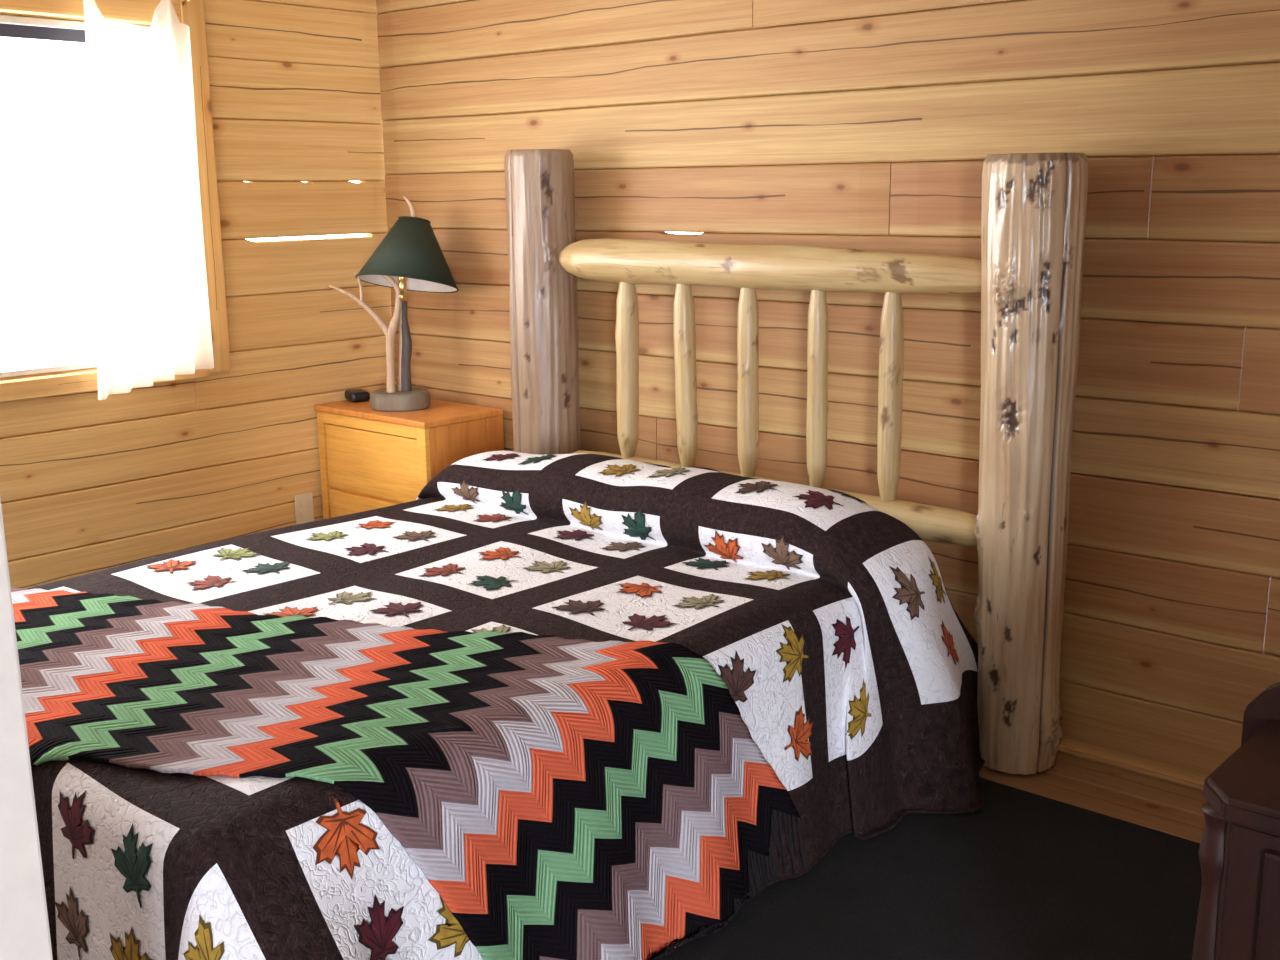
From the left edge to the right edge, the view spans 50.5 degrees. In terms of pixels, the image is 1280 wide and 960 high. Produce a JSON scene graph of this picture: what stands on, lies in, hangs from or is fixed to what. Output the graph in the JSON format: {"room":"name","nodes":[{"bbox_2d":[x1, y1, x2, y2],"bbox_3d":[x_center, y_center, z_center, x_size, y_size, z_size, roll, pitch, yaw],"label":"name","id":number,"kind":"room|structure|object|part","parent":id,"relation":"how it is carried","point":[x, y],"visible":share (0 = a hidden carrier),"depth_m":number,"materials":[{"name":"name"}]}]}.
{"room":"bedroom","nodes":[
{"label":"bedroom","id":0,"kind":"room"},
{"bbox_2d":[0,0,395,588],"bbox_3d":[-1.857,-0.613,3.997,0.038,2.442,2.835,10,16,40],"label":"wall","id":1,"kind":"structure","parent":0,"point":[88,484],"depth_m":4.59,"materials":[{"name":"brown wood"}]},
{"bbox_2d":[0,15,96,377],"bbox_3d":[-2.077,-0.763,3.711,0.038,1.030,1.835,10,16,40],"label":"window","id":2,"kind":"structure","parent":1,"relation":"in","point":[20,27],"depth_m":4.00,"materials":[{"name":"white plastic"}]},
{"bbox_3d":[-2.082,-0.762,3.715,0.018,0.990,1.775,10,16,40],"label":"sash","id":3,"kind":"part","parent":2,"relation":"part of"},
{"bbox_2d":[0,0,180,24],"bbox_3d":[-2.086,-1.302,3.539,0.014,0.084,1.950,10,16,40],"label":"trim","id":4,"kind":"structure","parent":1,"relation":"attached to","point":[127,11],"depth_m":4.05,"materials":[{"name":"brown wood"}]},
{"bbox_2d":[0,369,208,402],"bbox_3d":[-2.074,-0.210,3.775,0.014,0.066,1.950,10,16,40],"label":"trim","id":5,"kind":"structure","parent":1,"relation":"attached to","point":[87,381],"depth_m":4.10,"materials":[{"name":"brown wood"}]},
{"bbox_2d":[179,0,229,371],"bbox_3d":[-1.410,-1.135,4.357,0.013,1.580,0.089,10,16,40],"label":"trim","id":6,"kind":"structure","parent":1,"relation":"attached to","point":[192,14],"depth_m":4.39,"materials":[{"name":"brown wood"}]},
{"bbox_2d":[294,492,313,524],"bbox_3d":[-1.202,0.107,4.863,0.009,0.115,0.074,10,16,40],"label":"wall outlet","id":7,"kind":"object","parent":1,"relation":"attached to","point":[304,512],"visible":0.88,"depth_m":4.86,"materials":[{"name":"beige plastic"}]},
{"bbox_2d":[300,499,308,507],"bbox_3d":[-1.200,0.085,4.856,0.003,0.028,0.034,10,16,40],"label":"socket","id":8,"kind":"object","parent":7,"relation":"attached to","point":[304,503],"depth_m":4.85,"materials":[{"name":"beige plastic"}]},
{"bbox_2d":[301,513,309,521],"bbox_3d":[-1.200,0.134,4.867,0.003,0.028,0.034,10,16,40],"label":"socket","id":9,"kind":"object","parent":7,"relation":"attached to","point":[305,517],"depth_m":4.87,"materials":[{"name":"beige plastic"}]},
{"bbox_3d":[-2.004,-1.351,3.570,0.072,0.037,1.820,10,16,40],"label":"curtain rod","id":10,"kind":"object","parent":1,"relation":"attached to","visible":0},
{"bbox_2d":[83,0,213,399],"bbox_3d":[-1.530,-0.872,4.168,0.064,1.212,0.414,10,16,40],"label":"sheer curtain","id":11,"kind":"object","parent":10,"relation":"hanging from","point":[152,304],"visible":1,"depth_m":4.18,"materials":[{"name":"white fabric"}]},
{"bbox_2d":[376,0,1279,784],"bbox_3d":[0.880,-0.528,3.455,4.799,2.441,0.038,10,16,40],"label":"wall","id":12,"kind":"structure","parent":0,"point":[864,125],"depth_m":3.52,"materials":[{"name":"brown wood"}]},
{"bbox_2d":[1057,746,1203,791],"bbox_3d":[0.880,0.661,3.687,4.789,0.017,0.014,10,16,40],"label":"baseboard","id":13,"kind":"structure","parent":12,"relation":"attached to","point":[1171,779],"depth_m":3.38,"materials":[{"name":"brown wood"}]},
{"bbox_2d":[979,752,1207,842],"bbox_3d":[-0.043,0.912,2.678,4.799,0.033,2.802,10,16,40],"label":"floor","id":14,"kind":"structure","parent":0,"point":[1156,804],"depth_m":3.27,"materials":[{"name":"brown wood"}]},
{"bbox_2d":[314,399,503,518],"bbox_3d":[-0.817,0.080,4.831,0.612,0.688,0.372,10,16,40],"label":"nightstand","id":15,"kind":"object","parent":14,"relation":"on","point":[370,459],"visible":0.33,"depth_m":4.66,"materials":[{"name":"brown wood"}]},
{"bbox_2d":[345,389,369,401],"bbox_3d":[-1.024,-0.305,4.908,0.072,0.036,0.096,-7,14,-28],"label":"alarm clock","id":16,"kind":"object","parent":15,"relation":"on","point":[356,395],"visible":1,"depth_m":4.87,"materials":[{"name":"black plastic"}]},
{"bbox_3d":[-0.921,0.220,4.750,0.510,0.316,0.018,10,16,40],"label":"drawer","id":17,"kind":"part","parent":15,"relation":"part of","materials":[{"name":"brown wood"}]},
{"bbox_3d":[-0.924,-0.056,4.691,0.510,0.229,0.018,10,16,40],"label":"drawer","id":18,"kind":"part","parent":15,"relation":"part of","materials":[{"name":"brown wood"}]},
{"bbox_3d":[-0.921,0.107,4.720,0.596,0.647,0.020,10,16,40],"label":"frame","id":19,"kind":"part","parent":15,"relation":"part of","materials":[{"name":"brown wood"}]},
{"bbox_2d":[329,196,458,411],"bbox_3d":[-0.806,-0.603,4.645,0.380,0.724,0.346,10,16,40],"label":"table lamp","id":20,"kind":"object","parent":15,"relation":"on","point":[410,257],"visible":1,"depth_m":4.63,"materials":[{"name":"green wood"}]},
{"bbox_3d":[-0.828,-0.468,4.700,0.036,0.323,0.020,0,12,3],"label":"stem","id":21,"kind":"part","parent":20,"relation":"part of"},
{"bbox_2d":[398,277,407,301],"bbox_3d":[-0.816,-0.663,4.656,0.036,0.098,0.042,10,16,40],"label":"socket","id":22,"kind":"object","parent":20,"relation":"attached to","point":[402,281],"depth_m":4.64,"materials":[{"name":"gold metal"}]},
{"bbox_3d":[-0.794,-0.758,4.604,0.343,0.264,0.334,10,16,40],"label":"lamp shade","id":23,"kind":"part","parent":20,"relation":"part of","materials":[{"name":"green fabric"}]},
{"bbox_3d":[-0.583,0.103,4.654,0.007,0.616,0.330,10,16,40],"label":"panel","id":24,"kind":"part","parent":15,"relation":"part of","materials":[{"name":"brown wood"}]},
{"bbox_2d":[656,778,1201,959],"bbox_3d":[-0.099,0.907,2.612,4.779,0.010,2.372,10,16,40],"label":"carpet","id":25,"kind":"object","parent":14,"relation":"on","point":[1024,875],"visible":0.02,"depth_m":2.79,"materials":[{"name":"black carpet"}]},
{"bbox_2d":[504,149,1088,774],"bbox_3d":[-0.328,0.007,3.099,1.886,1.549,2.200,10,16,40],"label":"headboard","id":26,"kind":"object","parent":25,"relation":"on","point":[1028,276],"visible":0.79,"depth_m":3.38,"materials":[{"name":"beige wood"}]},
{"bbox_3d":[-0.300,-0.264,4.358,0.225,1.549,0.224,10,16,40],"label":"bed post","id":27,"kind":"part","parent":26,"relation":"part of","materials":[{"name":"beige wood"}]},
{"bbox_3d":[0.304,-0.590,3.732,1.469,0.132,0.137,10,16,40],"label":"rail","id":28,"kind":"part","parent":26,"relation":"part of","materials":[{"name":"beige wood"}]},
{"bbox_3d":[0.322,0.036,3.857,1.470,0.102,0.098,10,16,40],"label":"rail","id":29,"kind":"part","parent":26,"relation":"part of","materials":[{"name":"beige wood"}]},
{"bbox_3d":[0.931,-0.023,3.293,0.249,1.497,0.240,10,16,40],"label":"bed post","id":30,"kind":"part","parent":26,"relation":"part of","materials":[{"name":"beige wood"}]},
{"bbox_3d":[-0.446,0.364,3.151,1.340,0.235,1.920,10,16,40],"label":"mattress","id":31,"kind":"object","parent":26,"relation":"on","visible":0},
{"bbox_2d":[26,451,984,959],"bbox_3d":[-0.379,0.450,3.016,1.935,0.710,2.363,10,16,40],"label":"quilt","id":32,"kind":"object","parent":31,"relation":"on","point":[834,631],"visible":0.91,"depth_m":3.01,"materials":[{"name":"fabric"}]},
{"bbox_2d":[11,587,806,959],"bbox_3d":[-0.771,0.617,2.597,2.117,0.563,0.872,2,12,11],"label":"blanket","id":33,"kind":"object","parent":32,"relation":"on","point":[562,799],"visible":0.96,"depth_m":2.43,"materials":[{"name":"multicoloured fabric"}]},
{"bbox_2d":[1192,682,1279,959],"bbox_3d":[1.102,0.673,1.508,0.927,0.884,0.458,10,16,40],"label":"dresser","id":34,"kind":"object","parent":25,"relation":"on","point":[1238,918],"visible":1,"depth_m":1.58,"materials":[{"name":"brown wood"}]},
{"bbox_3d":[0.993,0.568,1.317,0.750,0.205,0.016,10,16,40],"label":"drawer","id":35,"kind":"part","parent":34,"relation":"part of","materials":[{"name":"brown wood"}]},
{"bbox_3d":[-0.962,-0.074,1.447,4.839,2.440,0.110,10,16,40],"label":"wall","id":36,"kind":"structure","parent":0,"visible":0},
{"bbox_2d":[0,498,52,959],"bbox_3d":[0.074,0.258,0.585,1.880,2.130,0.134,10,16,40],"label":"door","id":37,"kind":"structure","parent":36,"relation":"in","point":[24,923],"depth_m":1.25,"materials":[{"name":"white paint"}]}
]}

